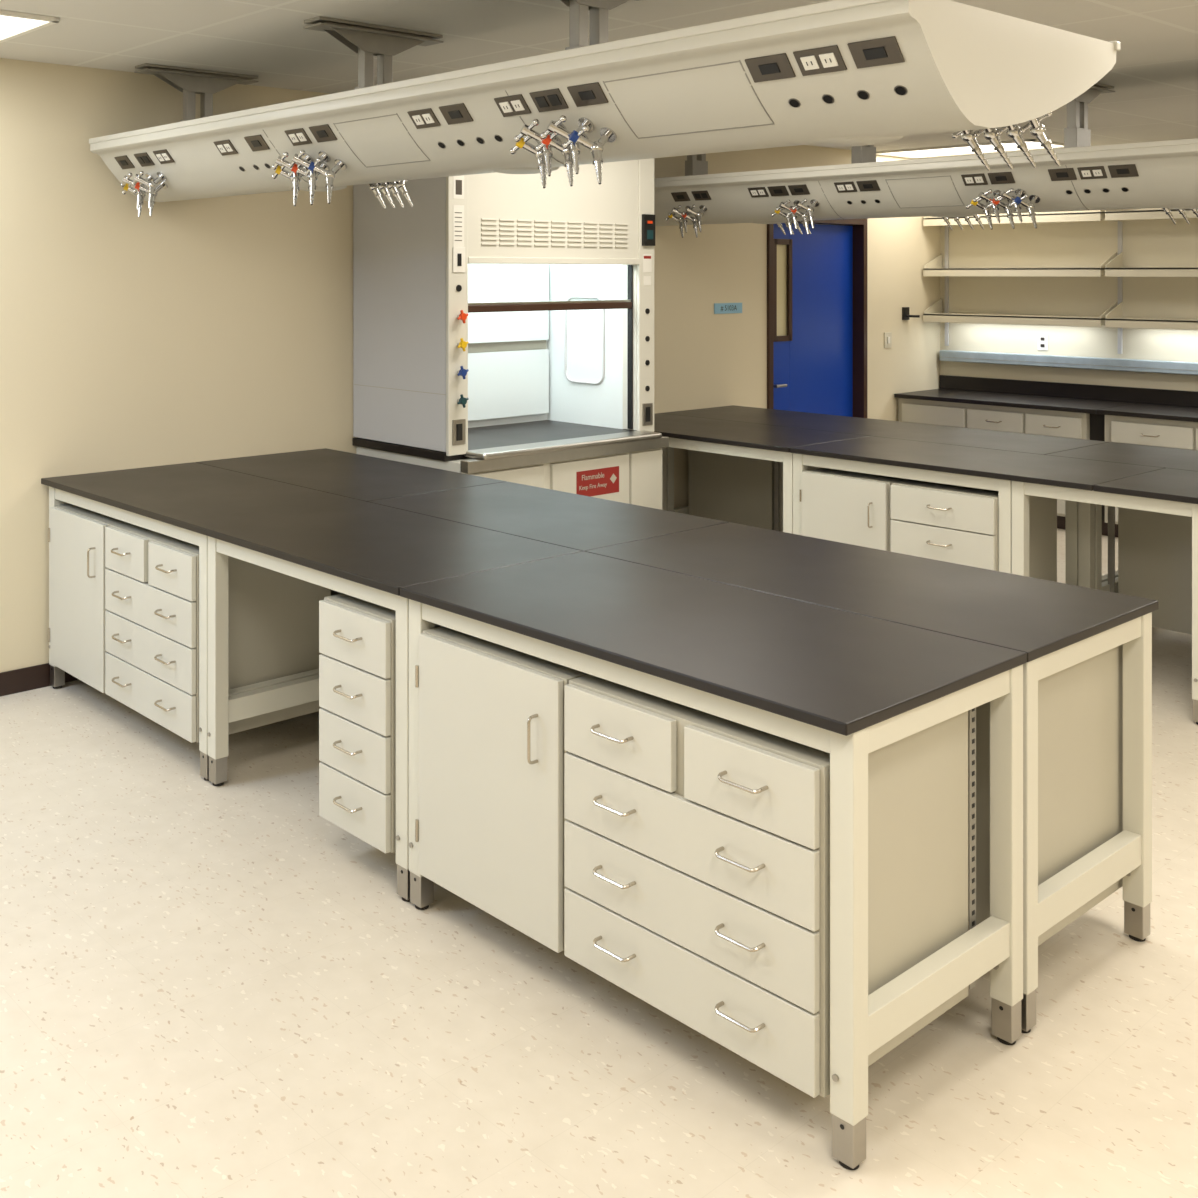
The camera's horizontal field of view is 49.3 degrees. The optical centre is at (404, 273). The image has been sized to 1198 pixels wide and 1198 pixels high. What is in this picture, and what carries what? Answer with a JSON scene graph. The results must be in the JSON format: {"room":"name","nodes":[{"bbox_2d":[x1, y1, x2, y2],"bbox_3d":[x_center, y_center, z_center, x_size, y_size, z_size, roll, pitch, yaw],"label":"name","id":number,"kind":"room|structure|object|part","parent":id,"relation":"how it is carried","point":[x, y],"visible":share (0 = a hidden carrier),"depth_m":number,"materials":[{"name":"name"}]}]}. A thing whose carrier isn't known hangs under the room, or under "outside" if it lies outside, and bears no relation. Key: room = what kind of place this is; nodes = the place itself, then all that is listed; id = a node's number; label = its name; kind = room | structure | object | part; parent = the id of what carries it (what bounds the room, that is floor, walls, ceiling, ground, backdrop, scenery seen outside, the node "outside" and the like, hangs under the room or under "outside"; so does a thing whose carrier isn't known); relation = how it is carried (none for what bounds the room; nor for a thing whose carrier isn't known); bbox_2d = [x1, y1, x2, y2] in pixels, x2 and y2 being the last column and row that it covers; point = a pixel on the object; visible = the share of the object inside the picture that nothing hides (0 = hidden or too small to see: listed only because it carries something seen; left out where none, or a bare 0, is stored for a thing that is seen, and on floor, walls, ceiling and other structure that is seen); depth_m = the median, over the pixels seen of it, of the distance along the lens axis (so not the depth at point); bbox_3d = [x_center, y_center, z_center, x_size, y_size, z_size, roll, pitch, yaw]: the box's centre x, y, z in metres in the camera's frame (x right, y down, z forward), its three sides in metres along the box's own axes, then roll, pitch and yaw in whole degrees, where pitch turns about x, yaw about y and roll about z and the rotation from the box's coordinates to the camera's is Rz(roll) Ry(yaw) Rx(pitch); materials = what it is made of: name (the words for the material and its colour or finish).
{"room":"science laboratory","nodes":[
{"label":"science laboratory","id":0,"kind":"room"},
{"bbox_2d":[0,58,939,672],"bbox_3d":[-0.303,0.444,6.719,11.835,2.726,0.150,0,0,-39],"label":"wall","id":1,"kind":"structure","parent":0,"point":[217,328],"depth_m":6.07,"materials":[{"name":"beige paint"}]},
{"bbox_2d":[0,663,78,695],"bbox_3d":[-2.595,1.757,4.763,5.790,0.100,0.008,0,0,-39],"label":"baseboard","id":2,"kind":"structure","parent":1,"relation":"attached to","point":[38,676],"depth_m":5.54,"materials":[{"name":"brown rubber"}]},
{"bbox_2d":[714,303,741,313],"bbox_3d":[2.182,0.237,8.628,0.300,0.070,0.008,0,0,-39],"label":"room sign","id":3,"kind":"object","parent":1,"relation":"attached to","point":[719,308],"visible":1,"depth_m":8.62,"materials":[{"name":"blue plastic"}]},
{"bbox_2d":[774,223,852,416],"bbox_3d":[2.945,0.719,9.370,1.130,2.155,0.045,0,0,-39],"label":"leaf","id":4,"kind":"object","parent":1,"relation":"attached to","point":[816,367],"visible":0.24,"depth_m":9.43,"materials":[{"name":"blue paint"}]},
{"bbox_2d":[774,384,786,387],"bbox_3d":[2.644,0.797,9.056,0.122,0.024,0.065,0,0,-39],"label":"door handle","id":5,"kind":"object","parent":4,"relation":"attached to","point":[782,385],"depth_m":9.02,"materials":[{"name":"metal"}]},
{"bbox_2d":[774,239,791,341],"bbox_3d":[2.693,0.122,9.133,0.230,0.730,0.017,0,0,-39],"label":"window frame","id":6,"kind":"structure","parent":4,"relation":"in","point":[788,242],"depth_m":9.18,"materials":[{"name":"brown metal"}]},
{"bbox_2d":[767,219,866,417],"bbox_3d":[2.962,0.697,9.349,1.240,2.220,0.170,0,0,-39],"label":"frame","id":7,"kind":"object","parent":1,"relation":"attached to","point":[859,225],"visible":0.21,"depth_m":9.66,"materials":[{"name":"brown metal"}]},
{"bbox_2d":[884,332,891,347],"bbox_3d":[3.731,0.517,9.877,0.100,0.120,0.015,0,0,-39],"label":"light switch","id":8,"kind":"object","parent":1,"relation":"attached to","point":[887,335],"visible":1,"depth_m":9.87,"materials":[{"name":"beige paint"}]},
{"bbox_2d":[902,307,919,319],"bbox_3d":[3.956,0.317,9.997,0.080,0.100,0.112,0,0,-39],"label":"lamp","id":9,"kind":"object","parent":1,"relation":"attached to","point":[905,310],"visible":1,"depth_m":10.01,"materials":[{"name":"black plastic"}]},
{"bbox_3d":[3.970,0.337,10.004,0.104,0.020,0.020,0,0,34],"label":"arm","id":10,"kind":"part","parent":9,"relation":"part of","materials":[{"name":"black plastic"}]},
{"bbox_2d":[0,528,1197,1197],"bbox_3d":[2.110,1.857,3.738,12.135,0.100,7.820,0,0,-39],"label":"floor","id":11,"kind":"structure","parent":0,"point":[207,990],"depth_m":3.02,"materials":[{"name":"plastic"}]},
{"bbox_2d":[353,158,668,509],"bbox_3d":[0.591,0.445,6.771,1.500,2.724,0.885,0,0,-39],"label":"fume hood","id":12,"kind":"object","parent":11,"relation":"on","point":[503,324],"visible":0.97,"depth_m":6.61,"materials":[{"name":"paint"}]},
{"bbox_2d":[455,180,461,240],"bbox_3d":[0.257,-0.298,6.095,0.045,0.290,0.001,0,0,-39],"label":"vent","id":13,"kind":"object","parent":12,"relation":"attached to","point":[458,183],"depth_m":6.10,"materials":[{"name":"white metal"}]},
{"bbox_3d":[0.277,0.340,6.074,0.065,0.065,0.020,0,0,-39],"label":"knob","id":14,"kind":"part","parent":12,"relation":"part of","materials":[{"name":"yellow plastic"}]},
{"bbox_3d":[0.277,0.207,6.074,0.065,0.065,0.020,0,0,-39],"label":"knob","id":15,"kind":"part","parent":12,"relation":"part of","materials":[{"name":"plastic"}]},
{"bbox_3d":[0.277,0.607,6.074,0.065,0.065,0.020,0,0,-39],"label":"knob","id":16,"kind":"part","parent":12,"relation":"part of","materials":[{"name":"teal plastic"}]},
{"bbox_3d":[0.277,0.472,6.074,0.065,0.065,0.020,0,0,-39],"label":"knob","id":17,"kind":"part","parent":12,"relation":"part of","materials":[{"name":"blue plastic"}]},
{"bbox_2d":[353,420,636,461],"bbox_3d":[0.542,0.875,6.831,1.500,0.040,0.730,0,0,-39],"label":"countertop","id":18,"kind":"structure","parent":12,"relation":"on","point":[483,437],"depth_m":6.70,"materials":[{"name":"black plastic"}]},
{"bbox_3d":[0.750,0.151,6.575,1.240,0.012,0.020,0,0,-39],"label":"sash rail","id":19,"kind":"part","parent":12,"relation":"part of","materials":[{"name":"metal"}]},
{"bbox_3d":[0.750,0.174,6.575,1.240,0.035,0.030,0,0,-39],"label":"sash handle","id":20,"kind":"part","parent":12,"relation":"part of","materials":[{"name":"brown metal"}]},
{"bbox_2d":[452,247,652,444],"bbox_3d":[0.791,0.352,6.524,1.445,0.950,0.009,0,0,-39],"label":"sash","id":21,"kind":"object","parent":12,"relation":"attached to","point":[641,257],"depth_m":6.56,"materials":[{"name":"glass"}]},
{"bbox_3d":[0.773,-0.359,6.547,1.240,0.608,0.032,0,0,-39],"label":"header panel","id":22,"kind":"part","parent":12,"relation":"part of","materials":[{"name":"beige metal"}]},
{"bbox_3d":[0.830,0.867,6.492,1.290,0.030,0.150,0,0,-39],"label":"airfoil sill","id":23,"kind":"part","parent":12,"relation":"part of","materials":[{"name":"metal"}]},
{"bbox_2d":[647,230,652,238],"bbox_3d":[1.331,-0.208,6.941,0.050,0.050,0.002,0,0,-39],"label":"display","id":24,"kind":"object","parent":12,"relation":"on","point":[649,232],"depth_m":6.94,"materials":[{"name":"teal glass"}]},
{"bbox_2d":[41,448,1158,1169],"bbox_3d":[0.238,1.350,4.532,1.568,0.914,3.907,0,0,-39],"label":"lab bench","id":25,"kind":"object","parent":11,"relation":"on","point":[766,787],"visible":1,"depth_m":3.29,"materials":[{"name":"beige metal"}]},
{"bbox_2d":[41,448,1158,735],"bbox_3d":[0.238,0.905,4.532,1.521,0.025,3.907,0,0,-39],"label":"countertop","id":26,"kind":"structure","parent":25,"relation":"on","point":[845,639],"depth_m":3.72,"materials":[{"name":"black stone"}]},
{"bbox_2d":[654,405,1197,724],"bbox_3d":[3.052,1.350,6.412,1.568,0.914,4.527,0,0,-39],"label":"lab bench","id":27,"kind":"object","parent":11,"relation":"on","point":[979,498],"visible":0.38,"depth_m":6.15,"materials":[{"name":"beige metal"}]},
{"bbox_2d":[654,405,1197,503],"bbox_3d":[3.052,0.905,6.412,1.521,0.025,4.527,0,0,-39],"label":"countertop","id":28,"kind":"structure","parent":27,"relation":"on","point":[1155,472],"depth_m":6.52,"materials":[{"name":"black stone"}]},
{"bbox_2d":[894,375,1197,536],"bbox_3d":[5.455,1.316,8.433,0.720,0.982,4.410,0,0,-39],"label":"lab bench","id":29,"kind":"object","parent":11,"relation":"on","point":[1129,415],"depth_m":9.18,"materials":[{"name":"black stone"}]},
{"bbox_2d":[894,389,1197,421],"bbox_3d":[5.458,0.950,8.435,0.710,0.030,4.410,0,0,-39],"label":"countertop","id":30,"kind":"structure","parent":29,"relation":"on","point":[1166,412],"depth_m":9.18,"materials":[{"name":"black stone"}]},
{"bbox_2d":[940,375,1197,407],"bbox_3d":[5.724,0.880,8.651,0.026,0.110,4.410,0,0,-39],"label":"backsplash","id":31,"kind":"structure","parent":29,"relation":"on","point":[1008,386],"depth_m":9.54,"materials":[{"name":"black stone"}]},
{"bbox_2d":[0,0,1197,157],"bbox_3d":[2.110,-0.969,3.738,12.135,0.100,7.820,0,0,-39],"label":"ceiling","id":32,"kind":"structure","parent":0,"point":[1153,76],"depth_m":4.97,"materials":[{"name":"tile"}]},
{"bbox_2d":[0,10,59,42],"bbox_3d":[-1.905,-0.911,4.458,1.220,0.015,0.610,0,0,-39],"label":"ceiling light","id":33,"kind":"object","parent":32,"relation":"in","point":[13,25],"depth_m":4.66,"materials":[{"name":"white plastic"}]},
{"bbox_2d":[89,0,1119,217],"bbox_3d":[0.221,-0.578,4.455,1.020,0.682,3.862,0,0,-39],"label":"carrier","id":34,"kind":"object","parent":32,"relation":"hanging from","point":[834,73],"visible":1,"depth_m":3.37,"materials":[{"name":"paint"}]},
{"bbox_2d":[654,83,1197,237],"bbox_3d":[3.079,-0.563,6.407,1.020,0.712,4.362,0,0,-39],"label":"carrier","id":35,"kind":"object","parent":32,"relation":"hanging from","point":[1155,174],"visible":0.98,"depth_m":6.27,"materials":[{"name":"paint"}]},
{"bbox_3d":[2.865,-0.340,5.981,0.030,0.035,0.030,0,0,-8],"label":"valve index knob blue","id":36,"kind":"part","parent":35,"relation":"part of","materials":[{"name":"blue plastic"}]},
{"bbox_2d":[876,139,1063,158],"bbox_3d":[4.163,-0.911,9.439,0.610,0.015,1.220,0,0,-39],"label":"ceiling light","id":37,"kind":"object","parent":32,"relation":"in","point":[1033,144],"depth_m":9.49,"materials":[{"name":"white plastic"}]},
{"bbox_2d":[777,245,786,335],"bbox_3d":[2.677,0.122,9.153,0.190,0.690,0.015,0,0,-39],"label":"glass","id":38,"kind":"object","parent":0,"point":[781,249],"depth_m":9.16,"materials":[{"name":"clear glass"}]},
{"bbox_2d":[940,208,1197,391],"bbox_3d":[6.768,0.444,7.508,0.150,2.726,7.520,0,0,-39],"label":"wall","id":39,"kind":"structure","parent":0,"point":[1147,243],"depth_m":9.58,"materials":[{"name":"beige paint"}]},
{"bbox_2d":[1037,334,1047,349],"bbox_3d":[4.856,0.527,9.743,0.008,0.120,0.080,0,0,-39],"label":"wall outlet","id":40,"kind":"object","parent":39,"relation":"attached to","point":[1042,339],"visible":1,"depth_m":9.74,"materials":[{"name":"white plastic"}]},
{"bbox_2d":[923,209,1197,353],"bbox_3d":[5.502,-0.103,8.714,0.300,1.380,4.014,0,0,-39],"label":"wall shelving","id":41,"kind":"object","parent":39,"relation":"attached to","point":[1112,317],"visible":0.91,"depth_m":9.31,"materials":[{"name":"white metal"}]},
{"bbox_2d":[940,350,1197,374],"bbox_3d":[5.716,0.664,8.632,0.070,0.085,4.390,0,0,-39],"label":"cable raceway","id":42,"kind":"object","parent":39,"relation":"attached to","point":[1134,365],"visible":1,"depth_m":9.50,"materials":[{"name":"metal"}]}
]}

